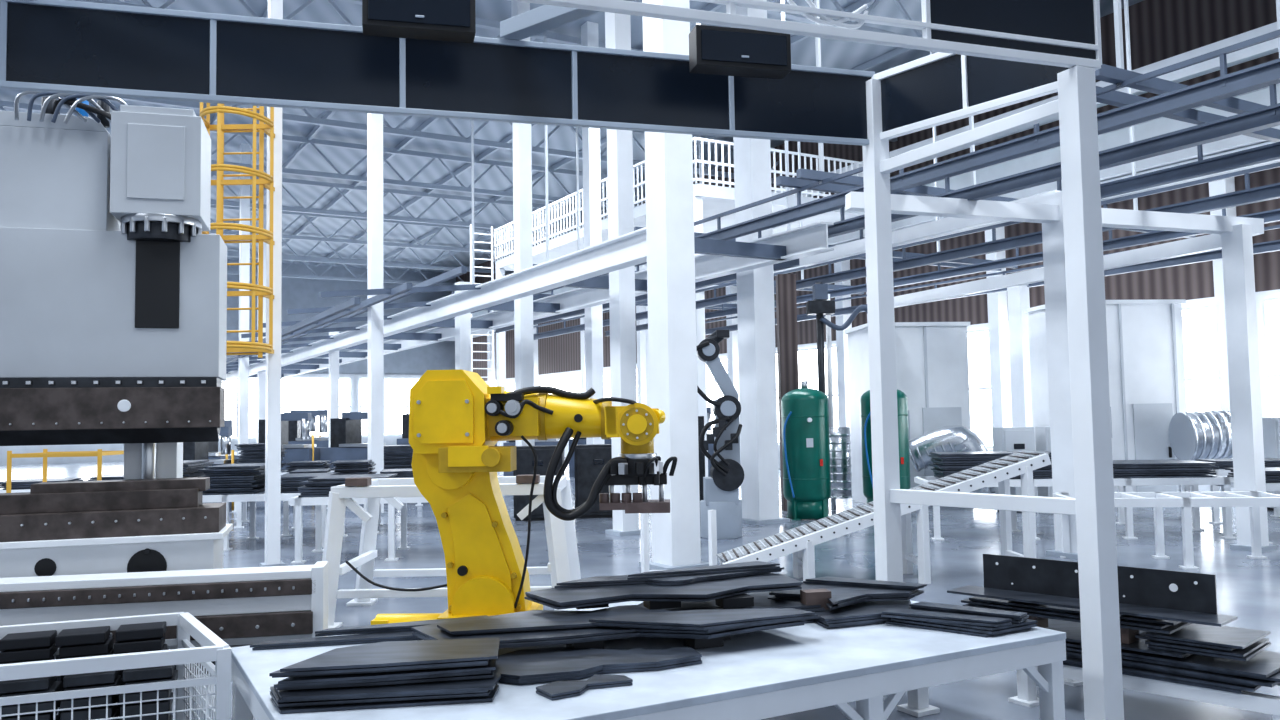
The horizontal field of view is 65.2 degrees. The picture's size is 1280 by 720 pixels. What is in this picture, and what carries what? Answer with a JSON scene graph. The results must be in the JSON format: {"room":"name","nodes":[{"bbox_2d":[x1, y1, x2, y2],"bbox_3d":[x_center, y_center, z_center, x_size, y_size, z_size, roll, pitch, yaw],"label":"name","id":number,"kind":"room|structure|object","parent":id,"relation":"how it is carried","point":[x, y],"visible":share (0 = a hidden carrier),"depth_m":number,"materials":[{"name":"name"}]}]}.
{"room":"workspace","nodes":[
{"label":"workspace","id":0,"kind":"room"},
{"bbox_2d":[0,260,455,465],"bbox_3d":[-27.542,-0.143,55.830,40.000,11.500,0.300,1,-4,-30],"label":"wall","id":1,"kind":"structure","parent":0,"point":[297,293],"depth_m":60.91,"materials":[{"name":"grey paint"}]},
{"bbox_2d":[219,378,256,437],"bbox_3d":[-23.916,2.749,57.462,4.480,3.400,0.090,1,-4,-30],"label":"window","id":2,"kind":"structure","parent":1,"relation":"in","point":[231,388],"depth_m":57.82,"materials":[{"name":"white"}]},
{"bbox_2d":[281,379,350,435],"bbox_3d":[-19.584,2.825,59.957,4.480,3.400,0.090,1,-4,-30],"label":"window","id":3,"kind":"structure","parent":1,"relation":"in","point":[296,394],"depth_m":59.98,"materials":[{"name":"white glass"}]},
{"bbox_2d":[360,379,418,433],"bbox_3d":[-15.252,2.901,62.453,4.480,3.400,0.090,1,-4,-30],"label":"window","id":4,"kind":"structure","parent":1,"relation":"in","point":[396,391],"depth_m":62.35,"materials":[{"name":"white glass"}]},
{"bbox_2d":[0,0,1143,272],"bbox_3d":[-8.310,-8.197,24.694,105.622,0.200,112.942,-1,-3,0],"label":"ceiling","id":5,"kind":"structure","parent":0,"point":[839,54],"depth_m":35.59,"materials":[{"name":"grey metal"}]},
{"bbox_2d":[0,0,936,285],"bbox_3d":[-9.673,-7.394,24.430,37.451,1.370,71.002,1,-4,-30],"label":"roof truss","id":6,"kind":"object","parent":5,"relation":"attached to","point":[319,122],"visible":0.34,"depth_m":35.72,"materials":[{"name":"grey metal"}]},
{"bbox_2d":[0,457,1279,719],"bbox_3d":[-8.112,3.480,23.994,105.622,0.200,112.942,-1,-3,0],"label":"floor","id":7,"kind":"structure","parent":0,"point":[1248,589],"depth_m":12.84,"materials":[{"name":"concrete"}]},
{"bbox_2d":[6,449,123,492],"bbox_3d":[-5.822,1.714,10.222,0.955,1.600,0.655,-1,-3,0],"label":"railing","id":8,"kind":"object","parent":7,"relation":"on","point":[99,453],"visible":0.27,"depth_m":9.95,"materials":[{"name":"yellow metal"}]},
{"bbox_2d":[0,612,230,719],"bbox_3d":[-2.910,1.725,4.641,1.901,0.810,1.043,0,-4,-21],"label":"wire mesh basket","id":9,"kind":"object","parent":7,"relation":"on","point":[214,648],"visible":0.87,"depth_m":4.47,"materials":[{"name":"white metal"}]},
{"bbox_2d":[0,621,177,719],"bbox_3d":[-2.881,1.669,4.955,1.081,0.592,0.449,0,-4,-21],"label":"metal parts","id":10,"kind":"object","parent":9,"relation":"in","point":[140,637],"visible":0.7,"depth_m":4.92,"materials":[{"name":"grey metal"}]},
{"bbox_2d":[0,91,232,714],"bbox_3d":[-4.607,0.281,6.921,3.400,4.024,1.950,0,-4,-17],"label":"machine","id":11,"kind":"object","parent":7,"relation":"on","point":[113,291],"visible":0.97,"depth_m":6.60,"materials":[{"name":"paint"}]},
{"bbox_2d":[0,474,248,527],"bbox_3d":[-9.158,2.530,17.890,4.070,1.001,1.360,0,-4,-17],"label":"storage bench","id":12,"kind":"object","parent":7,"relation":"on","point":[17,485],"visible":0.18,"depth_m":17.44,"materials":[{"name":"white paint"}]},
{"bbox_2d":[0,561,327,680],"bbox_3d":[-3.819,1.736,5.738,3.870,0.950,0.310,0,-3,-11],"label":"beam","id":13,"kind":"structure","parent":7,"relation":"on","point":[247,606],"depth_m":5.89,"materials":[{"name":"white metal"}]},
{"bbox_2d":[183,427,247,510],"bbox_3d":[-9.448,2.374,21.881,1.430,1.800,0.950,-1,-3,4],"label":"machine","id":14,"kind":"object","parent":7,"relation":"on","point":[191,450],"visible":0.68,"depth_m":21.82,"materials":[{"name":"metal"}]},
{"bbox_2d":[208,420,240,460],"bbox_3d":[-10.452,2.456,24.386,1.570,1.970,1.025,-2,-4,22],"label":"machine","id":15,"kind":"object","parent":7,"relation":"on","point":[213,453],"visible":0.17,"depth_m":24.17,"materials":[{"name":"metal"}]},
{"bbox_2d":[238,143,249,454],"bbox_3d":[-13.530,-1.679,34.175,0.480,11.500,0.480,1,-4,-30],"label":"steel column","id":16,"kind":"structure","parent":7,"relation":"on","point":[244,248],"depth_m":34.04,"materials":[{"name":"white metal"}]},
{"bbox_2d":[257,192,266,442],"bbox_3d":[-15.523,-1.226,41.163,0.600,11.500,0.600,1,-4,-30],"label":"steel column","id":17,"kind":"structure","parent":7,"relation":"on","point":[261,376],"depth_m":40.92,"materials":[{"name":"white metal"}]},
{"bbox_2d":[222,222,833,383],"bbox_3d":[-10.902,-0.297,32.479,5.730,0.770,45.000,1,-4,-30],"label":"overhead beam","id":18,"kind":"structure","parent":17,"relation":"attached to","point":[579,269],"depth_m":18.99,"materials":[{"name":"white metal"}]},
{"bbox_2d":[183,460,347,550],"bbox_3d":[-6.164,2.190,15.403,3.070,1.281,1.560,-1,-3,-6],"label":"storage bench","id":19,"kind":"object","parent":7,"relation":"on","point":[245,482],"visible":0.41,"depth_m":14.89,"materials":[{"name":"white paint"}]},
{"bbox_2d":[260,0,284,566],"bbox_3d":[-4.773,-3.093,13.063,0.264,11.500,0.264,1,-4,-30],"label":"steel column","id":20,"kind":"structure","parent":7,"relation":"on","point":[275,7],"depth_m":12.80,"materials":[{"name":"white metal"}]},
{"bbox_2d":[200,102,274,357],"bbox_3d":[-4.910,-2.010,12.304,0.963,3.950,0.853,1,-4,-32],"label":"ladder","id":21,"kind":"object","parent":20,"relation":"attached to","point":[265,180],"visible":0.47,"depth_m":12.39,"materials":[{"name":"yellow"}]},
{"bbox_2d":[258,413,326,469],"bbox_3d":[-9.445,2.504,26.896,1.710,2.140,1.100,-1,-3,8],"label":"machine","id":22,"kind":"object","parent":7,"relation":"on","point":[295,452],"visible":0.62,"depth_m":26.76,"materials":[{"name":"metal"}]},
{"bbox_2d":[284,412,320,440],"bbox_3d":[-12.934,3.138,37.891,1.850,2.310,1.175,-1,-3,-1],"label":"machine","id":23,"kind":"object","parent":7,"relation":"on","point":[313,418],"visible":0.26,"depth_m":37.83,"materials":[{"name":"metal"}]},
{"bbox_2d":[288,410,328,447],"bbox_3d":[-10.939,2.804,32.902,1.850,2.310,1.175,0,-3,-9],"label":"machine","id":24,"kind":"object","parent":7,"relation":"on","point":[294,427],"visible":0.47,"depth_m":32.65,"materials":[{"name":"metal"}]},
{"bbox_2d":[232,443,422,511],"bbox_3d":[-6.858,2.545,22.295,4.070,1.421,1.360,0,-3,-11],"label":"storage bench","id":25,"kind":"object","parent":7,"relation":"on","point":[395,456],"visible":0.38,"depth_m":21.98,"materials":[{"name":"white paint"}]},
{"bbox_2d":[329,332,338,446],"bbox_3d":[-9.177,1.452,29.976,0.408,4.600,0.408,1,-4,-30],"label":"steel column","id":26,"kind":"structure","parent":7,"relation":"on","point":[333,356],"depth_m":29.89,"materials":[{"name":"white metal"}]},
{"bbox_2d":[280,460,413,536],"bbox_3d":[-4.561,2.329,17.296,3.070,1.176,1.360,0,-3,-11],"label":"storage bench","id":27,"kind":"object","parent":7,"relation":"on","point":[345,467],"visible":0.3,"depth_m":16.82,"materials":[{"name":"white paint"}]},
{"bbox_2d":[320,412,385,468],"bbox_3d":[-7.548,2.472,26.894,1.710,2.140,1.100,-2,-4,19],"label":"machine","id":28,"kind":"object","parent":7,"relation":"on","point":[346,444],"visible":0.23,"depth_m":26.80,"materials":[{"name":"metal"}]},
{"bbox_2d":[288,474,427,563],"bbox_3d":[-3.364,2.150,13.900,2.670,1.086,1.360,-1,-3,-6],"label":"storage bench","id":29,"kind":"object","parent":7,"relation":"on","point":[315,491],"visible":0.35,"depth_m":13.29,"materials":[{"name":"white paint"}]},
{"bbox_2d":[367,113,387,515],"bbox_3d":[-5.346,-2.656,20.201,0.408,11.500,0.408,1,-4,-30],"label":"steel column","id":30,"kind":"structure","parent":7,"relation":"on","point":[375,313],"depth_m":20.01,"materials":[{"name":"white metal"}]},
{"bbox_2d":[397,414,409,444],"bbox_3d":[-7.437,2.865,34.897,1.850,2.310,1.175,-1,-3,-2],"label":"machine","id":31,"kind":"object","parent":7,"relation":"on","point":[404,440],"visible":0.04,"depth_m":34.61,"materials":[{"name":"metal"}]},
{"bbox_2d":[322,474,580,628],"bbox_3d":[-1.741,1.740,9.515,2.390,1.325,1.450,-1,-3,0],"label":"stand","id":32,"kind":"object","parent":7,"relation":"on","point":[563,565],"visible":0.68,"depth_m":8.89,"materials":[{"name":"paint"}]},
{"bbox_2d":[455,282,470,370],"bbox_3d":[-3.888,0.734,22.000,0.432,4.900,0.432,1,-4,-30],"label":"steel column","id":33,"kind":"structure","parent":7,"relation":"on","point":[462,322],"depth_m":21.95,"materials":[{"name":"white metal"}]},
{"bbox_2d":[511,1,534,512],"bbox_3d":[-2.366,-2.707,20.201,0.456,11.500,0.456,1,-4,-30],"label":"steel column","id":34,"kind":"structure","parent":7,"relation":"on","point":[522,149],"depth_m":20.07,"materials":[{"name":"white metal"}]},
{"bbox_2d":[371,369,676,624],"bbox_3d":[-0.812,1.161,7.228,2.178,2.175,0.820,-1,-3,2],"label":"robot","id":35,"kind":"object","parent":7,"relation":"on","point":[457,421],"visible":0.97,"depth_m":7.06,"materials":[{"name":"yellow metal"}]},
{"bbox_2d":[503,439,564,475],"bbox_3d":[-3.142,2.577,29.892,1.710,2.140,1.100,-1,-3,2],"label":"machine","id":36,"kind":"object","parent":7,"relation":"on","point":[548,442],"visible":0.05,"depth_m":29.36,"materials":[{"name":"metal"}]},
{"bbox_2d":[513,445,564,520],"bbox_3d":[-1.862,2.266,18.474,0.900,1.350,0.550,-1,-3,0],"label":"cabinet","id":37,"kind":"object","parent":7,"relation":"on","point":[524,454],"visible":0.52,"depth_m":18.25,"materials":[{"name":"metal"}]},
{"bbox_2d":[0,0,1123,719],"bbox_3d":[-1.935,-0.036,4.912,9.419,4.325,2.088,0,-4,-16],"label":"frame","id":38,"kind":"object","parent":7,"relation":"on","point":[991,55],"visible":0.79,"depth_m":5.90,"materials":[{"name":"white paint"}]},
{"bbox_2d":[362,0,475,42],"bbox_3d":[-1.252,-2.011,5.673,0.620,0.325,0.179,0,-4,-14],"label":"box","id":39,"kind":"object","parent":38,"relation":"attached to","point":[439,20],"visible":1,"depth_m":5.61,"materials":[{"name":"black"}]},
{"bbox_2d":[689,23,790,78],"bbox_3d":[0.629,-1.967,6.269,0.620,0.325,0.179,0,-4,-14],"label":"loudspeaker","id":40,"kind":"object","parent":38,"relation":"attached to","point":[713,50],"visible":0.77,"depth_m":6.20,"materials":[{"name":"black painted metal"},{"name":"dark glass"},{"name":"black plastic"}]},
{"bbox_2d":[569,437,610,476],"bbox_3d":[-1.439,2.727,32.887,1.710,2.140,1.100,-1,-3,2],"label":"machine","id":41,"kind":"object","parent":7,"relation":"on","point":[582,441],"visible":0.03,"depth_m":32.35,"materials":[{"name":"metal"}]},
{"bbox_2d":[581,21,604,443],"bbox_3d":[-1.143,-2.488,24.193,0.504,11.500,0.504,1,-4,-30],"label":"steel column","id":42,"kind":"structure","parent":7,"relation":"on","point":[594,375],"depth_m":24.10,"materials":[{"name":"white metal"}]},
{"bbox_2d":[405,0,1279,339],"bbox_3d":[4.871,-4.478,18.729,9.800,5.785,33.020,1,-4,-30],"label":"steel framework","id":43,"kind":"object","parent":42,"relation":"attached to","point":[1176,101],"visible":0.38,"depth_m":13.20,"materials":[{"name":"grey paint"}]},
{"bbox_2d":[574,444,612,517],"bbox_3d":[-0.762,2.265,18.774,0.900,1.350,0.550,-1,-3,0],"label":"cabinet","id":44,"kind":"object","parent":7,"relation":"on","point":[589,459],"visible":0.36,"depth_m":18.54,"materials":[{"name":"metal"}]},
{"bbox_2d":[605,12,640,535],"bbox_3d":[-0.321,-2.981,16.208,0.480,11.500,0.480,1,-4,-30],"label":"steel column","id":45,"kind":"structure","parent":7,"relation":"on","point":[623,377],"depth_m":15.99,"materials":[{"name":"white metal"}]},
{"bbox_2d":[231,581,1065,719],"bbox_3d":[0.051,1.790,5.213,3.910,0.650,2.150,1,-4,-29],"label":"work table","id":46,"kind":"object","parent":7,"relation":"on","point":[763,674],"visible":0.6,"depth_m":4.67,"materials":[{"name":"paint"}]},
{"bbox_2d":[250,561,1036,713],"bbox_3d":[0.078,1.328,5.190,3.909,0.263,1.648,0,-4,-22],"label":"plates","id":47,"kind":"object","parent":46,"relation":"on","point":[450,660],"visible":1,"depth_m":4.98,"materials":[{"name":"grey metal"}]},
{"bbox_2d":[470,137,867,476],"bbox_3d":[0.341,-0.748,31.077,6.830,8.800,13.370,1,-4,-30],"label":"railing","id":48,"kind":"object","parent":7,"relation":"on","point":[710,200],"visible":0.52,"depth_m":27.73,"materials":[{"name":"white metal"}]},
{"bbox_2d":[639,0,708,569],"bbox_3d":[0.345,-3.213,12.514,0.672,11.500,0.672,1,-4,-30],"label":"steel column","id":49,"kind":"structure","parent":7,"relation":"on","point":[672,348],"depth_m":12.17,"materials":[{"name":"white metal"}]},
{"bbox_2d":[640,510,716,572],"bbox_3d":[0.446,2.109,11.494,0.930,0.750,0.150,-1,-3,0],"label":"post","id":50,"kind":"object","parent":7,"relation":"on","point":[644,517],"visible":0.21,"depth_m":11.47,"materials":[{"name":"white metal"}]},
{"bbox_2d":[698,416,704,500],"bbox_3d":[0.783,1.966,18.390,0.800,1.850,0.550,-1,-3,0],"label":"tall cabinet","id":51,"kind":"object","parent":7,"relation":"on","point":[700,418],"visible":0.15,"depth_m":18.16,"materials":[{"name":"metal"}]},
{"bbox_2d":[707,407,713,476],"bbox_3d":[1.558,2.497,29.893,1.710,2.140,1.100,-1,-3,-1],"label":"machine","id":52,"kind":"object","parent":7,"relation":"on","point":[711,450],"visible":0.18,"depth_m":29.37,"materials":[{"name":"metal"}]},
{"bbox_2d":[697,330,743,538],"bbox_3d":[1.167,1.114,15.303,0.810,3.168,0.759,-1,-3,3],"label":"robot","id":53,"kind":"object","parent":7,"relation":"on","point":[720,490],"visible":0.92,"depth_m":15.06,"materials":[{"name":"grey paint"}]},
{"bbox_2d":[731,0,789,524],"bbox_3d":[2.001,-2.930,17.705,0.720,11.500,0.720,1,-4,-30],"label":"steel column","id":54,"kind":"structure","parent":7,"relation":"on","point":[752,157],"depth_m":17.37,"materials":[{"name":"white metal"}]},
{"bbox_2d":[781,381,830,519],"bbox_3d":[2.969,1.598,17.896,0.870,2.450,0.926,-1,-3,0],"label":"tank","id":55,"kind":"object","parent":7,"relation":"on","point":[804,410],"visible":1,"depth_m":17.58,"materials":[{"name":"green metal"}]},
{"bbox_2d":[776,274,867,510],"bbox_3d":[3.693,0.600,19.408,1.914,4.600,0.725,-1,-3,0],"label":"tank","id":56,"kind":"object","parent":7,"relation":"on","point":[786,303],"visible":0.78,"depth_m":19.45,"materials":[{"name":"metal"}]},
{"bbox_2d":[829,427,851,498],"bbox_3d":[3.713,1.926,18.815,0.520,1.320,0.520,-1,-3,0],"label":"duct","id":57,"kind":"object","parent":56,"relation":"attached to","point":[840,450],"visible":0.67,"depth_m":18.59,"materials":[{"name":"silver metal"}]},
{"bbox_2d":[447,22,1279,491],"bbox_3d":[5.302,-0.940,32.624,1.975,9.100,71.001,1,-4,-30],"label":"steel framework","id":58,"kind":"object","parent":7,"relation":"on","point":[1001,409],"visible":0.09,"depth_m":24.17,"materials":[{"name":"grey paint"}]},
{"bbox_2d":[716,450,1050,583],"bbox_3d":[2.680,1.734,11.063,3.734,1.372,0.814,-1,-3,-6],"label":"conveyor","id":59,"kind":"object","parent":7,"relation":"on","point":[800,541],"visible":0.79,"depth_m":10.85,"materials":[{"name":"white metal"}]},
{"bbox_2d":[860,389,910,502],"bbox_3d":[4.439,1.585,18.096,0.870,2.450,0.926,-1,-3,0],"label":"tank","id":60,"kind":"object","parent":7,"relation":"on","point":[902,400],"visible":0.33,"depth_m":17.88,"materials":[{"name":"green metal"}]},
{"bbox_2d":[844,322,970,502],"bbox_3d":[5.621,1.121,20.955,2.100,3.680,1.720,-1,-3,-6],"label":"booth","id":61,"kind":"object","parent":7,"relation":"on","point":[932,367],"visible":0.38,"depth_m":20.26,"materials":[{"name":"white paint"}]},
{"bbox_2d":[909,425,994,493],"bbox_3d":[6.052,1.935,19.287,1.758,1.341,0.727,-2,-4,13],"label":"duct","id":62,"kind":"object","parent":61,"relation":"attached to","point":[959,438],"visible":0.43,"depth_m":19.08,"materials":[{"name":"white metal"}]},
{"bbox_2d":[992,427,1036,511],"bbox_3d":[6.935,2.017,18.480,0.600,1.550,0.550,-1,-3,0],"label":"cabinet","id":63,"kind":"object","parent":7,"relation":"on","point":[1004,438],"visible":0.43,"depth_m":18.28,"materials":[{"name":"white metal"}]},
{"bbox_2d":[1007,284,1032,426],"bbox_3d":[8.211,0.598,21.494,0.480,4.700,0.480,1,-4,-30],"label":"steel column","id":64,"kind":"structure","parent":7,"relation":"on","point":[1018,297],"depth_m":21.42,"materials":[{"name":"white metal"}]},
{"bbox_2d":[1035,426,1052,496],"bbox_3d":[7.735,2.003,18.480,0.600,1.550,0.550,-1,-3,0],"label":"cabinet","id":65,"kind":"object","parent":7,"relation":"on","point":[1042,433],"visible":0.1,"depth_m":18.40,"materials":[{"name":"white metal"}]},
{"bbox_2d":[1041,191,1077,559],"bbox_3d":[5.424,0.169,12.707,0.480,4.600,0.480,1,-4,-30],"label":"steel column","id":66,"kind":"structure","parent":7,"relation":"on","point":[1062,458],"depth_m":12.65,"materials":[{"name":"white metal"}]},
{"bbox_2d":[799,190,1263,307],"bbox_3d":[5.373,-1.626,16.185,5.640,0.700,7.928,-1,-3,0],"label":"support beam","id":67,"kind":"structure","parent":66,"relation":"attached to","point":[961,214],"depth_m":13.10,"materials":[{"name":"metal"}]},
{"bbox_2d":[914,451,1236,539],"bbox_3d":[6.334,1.969,14.802,4.270,1.226,1.160,-1,-3,6],"label":"table","id":68,"kind":"object","parent":7,"relation":"on","point":[1127,474],"visible":0.49,"depth_m":14.38,"materials":[{"name":"white paint"}]},
{"bbox_2d":[1024,299,1190,495],"bbox_3d":[9.417,0.858,20.165,2.500,3.980,1.620,-1,-3,-6],"label":"booth","id":69,"kind":"object","parent":7,"relation":"on","point":[1145,342],"visible":0.5,"depth_m":19.51,"materials":[{"name":"white paint"}]},
{"bbox_2d":[1169,410,1232,460],"bbox_3d":[10.665,1.428,18.837,0.971,0.978,0.936,-1,-3,0],"label":"duct","id":70,"kind":"object","parent":69,"relation":"attached to","point":[1203,434],"visible":0.85,"depth_m":18.53,"materials":[{"name":"white metal"}]},
{"bbox_2d":[1008,665,1279,719],"bbox_3d":[3.169,1.965,5.934,0.843,0.280,1.800,2,-5,-44],"label":"stand","id":71,"kind":"object","parent":7,"relation":"on","point":[1073,676],"visible":0.46,"depth_m":5.60,"materials":[{"name":"white paint"}]},
{"bbox_2d":[947,554,1279,693],"bbox_3d":[2.935,1.543,6.142,0.773,0.586,1.864,2,-5,-44],"label":"metal sheet","id":72,"kind":"object","parent":71,"relation":"on","point":[1172,629],"visible":0.88,"depth_m":5.79,"materials":[{"name":"grey metal"}]},
{"bbox_2d":[1053,491,1279,569],"bbox_3d":[6.335,2.008,11.895,2.470,0.800,1.060,-1,-3,9],"label":"storage bench","id":73,"kind":"object","parent":7,"relation":"on","point":[1253,500],"visible":0.76,"depth_m":11.93,"materials":[{"name":"white paint"}]},
{"bbox_2d":[1113,458,1279,523],"bbox_3d":[9.938,2.126,16.392,4.570,0.981,1.160,-1,-3,6],"label":"table","id":74,"kind":"object","parent":7,"relation":"on","point":[1221,464],"visible":0.26,"depth_m":16.07,"materials":[{"name":"white paint"}]},
{"bbox_2d":[1216,467,1279,543],"bbox_3d":[9.435,1.992,13.896,2.270,0.966,1.160,-1,-3,6],"label":"storage bench","id":75,"kind":"object","parent":7,"relation":"on","point":[1272,474],"visible":0.28,"depth_m":13.60,"materials":[{"name":"white paint"}]},
{"bbox_2d":[1221,224,1276,551],"bbox_3d":[7.857,0.345,12.995,0.384,4.200,0.384,1,-4,-30],"label":"steel column","id":76,"kind":"structure","parent":7,"relation":"on","point":[1237,245],"depth_m":12.92,"materials":[{"name":"white metal"}]},
{"bbox_2d":[1262,417,1279,510],"bbox_3d":[11.633,1.845,17.785,0.900,1.650,0.550,-1,-3,0],"label":"tall cabinet","id":77,"kind":"object","parent":7,"relation":"on","point":[1271,426],"visible":0.36,"depth_m":17.70,"materials":[{"name":"white metal"}]},
{"bbox_2d":[456,0,1279,491],"bbox_3d":[9.143,-2.400,28.581,0.300,11.500,84.000,1,-4,-30],"label":"wall","id":78,"kind":"structure","parent":0,"point":[1160,30],"depth_m":24.32,"materials":[{"name":"brown corrugated metal"}]},
{"bbox_2d":[495,380,514,390],"bbox_3d":[-7.448,2.831,56.812,0.090,3.260,5.260,1,-4,-30],"label":"window","id":79,"kind":"structure","parent":78,"relation":"in","point":[510,385],"depth_m":56.67,"materials":[{"name":"white glass"}]},
{"bbox_2d":[540,373,580,439],"bbox_3d":[-3.955,2.409,50.761,0.090,3.260,5.260,1,-4,-30],"label":"window","id":80,"kind":"structure","parent":78,"relation":"in","point":[571,382],"depth_m":50.47,"materials":[{"name":"white glass"}]},
{"bbox_2d":[603,367,637,401],"bbox_3d":[-0.461,1.987,44.709,0.090,3.260,5.260,1,-4,-30],"label":"window","id":81,"kind":"structure","parent":78,"relation":"in","point":[607,381],"depth_m":46.56,"materials":[{"name":"white"}]},
{"bbox_2d":[706,357,727,433],"bbox_3d":[2.533,1.625,39.522,0.090,3.260,5.260,1,-4,-30],"label":"window","id":82,"kind":"structure","parent":78,"relation":"in","point":[713,391],"depth_m":39.03,"materials":[{"name":"white"}]},
{"bbox_2d":[776,345,838,443],"bbox_3d":[5.527,1.263,34.336,0.090,3.260,5.260,1,-4,-30],"label":"window","id":83,"kind":"structure","parent":78,"relation":"in","point":[807,358],"depth_m":33.83,"materials":[{"name":"white glass"}]},
{"bbox_2d":[967,329,992,447],"bbox_3d":[8.521,0.901,29.149,0.090,3.260,5.260,1,-4,-30],"label":"window","id":84,"kind":"structure","parent":78,"relation":"in","point":[978,340],"depth_m":27.62,"materials":[{"name":"white glass"}]},
{"bbox_2d":[1182,304,1219,411],"bbox_3d":[11.516,0.539,23.962,0.090,3.260,5.260,1,-4,-30],"label":"window","id":85,"kind":"structure","parent":78,"relation":"in","point":[1199,322],"depth_m":22.27,"materials":[{"name":"white glass"}]},
{"bbox_2d":[1262,297,1279,417],"bbox_3d":[14.510,0.177,18.775,0.090,3.260,5.260,1,-4,-30],"label":"window","id":86,"kind":"structure","parent":78,"relation":"in","point":[1270,307],"depth_m":20.96,"materials":[{"name":"white glass"}]}
]}

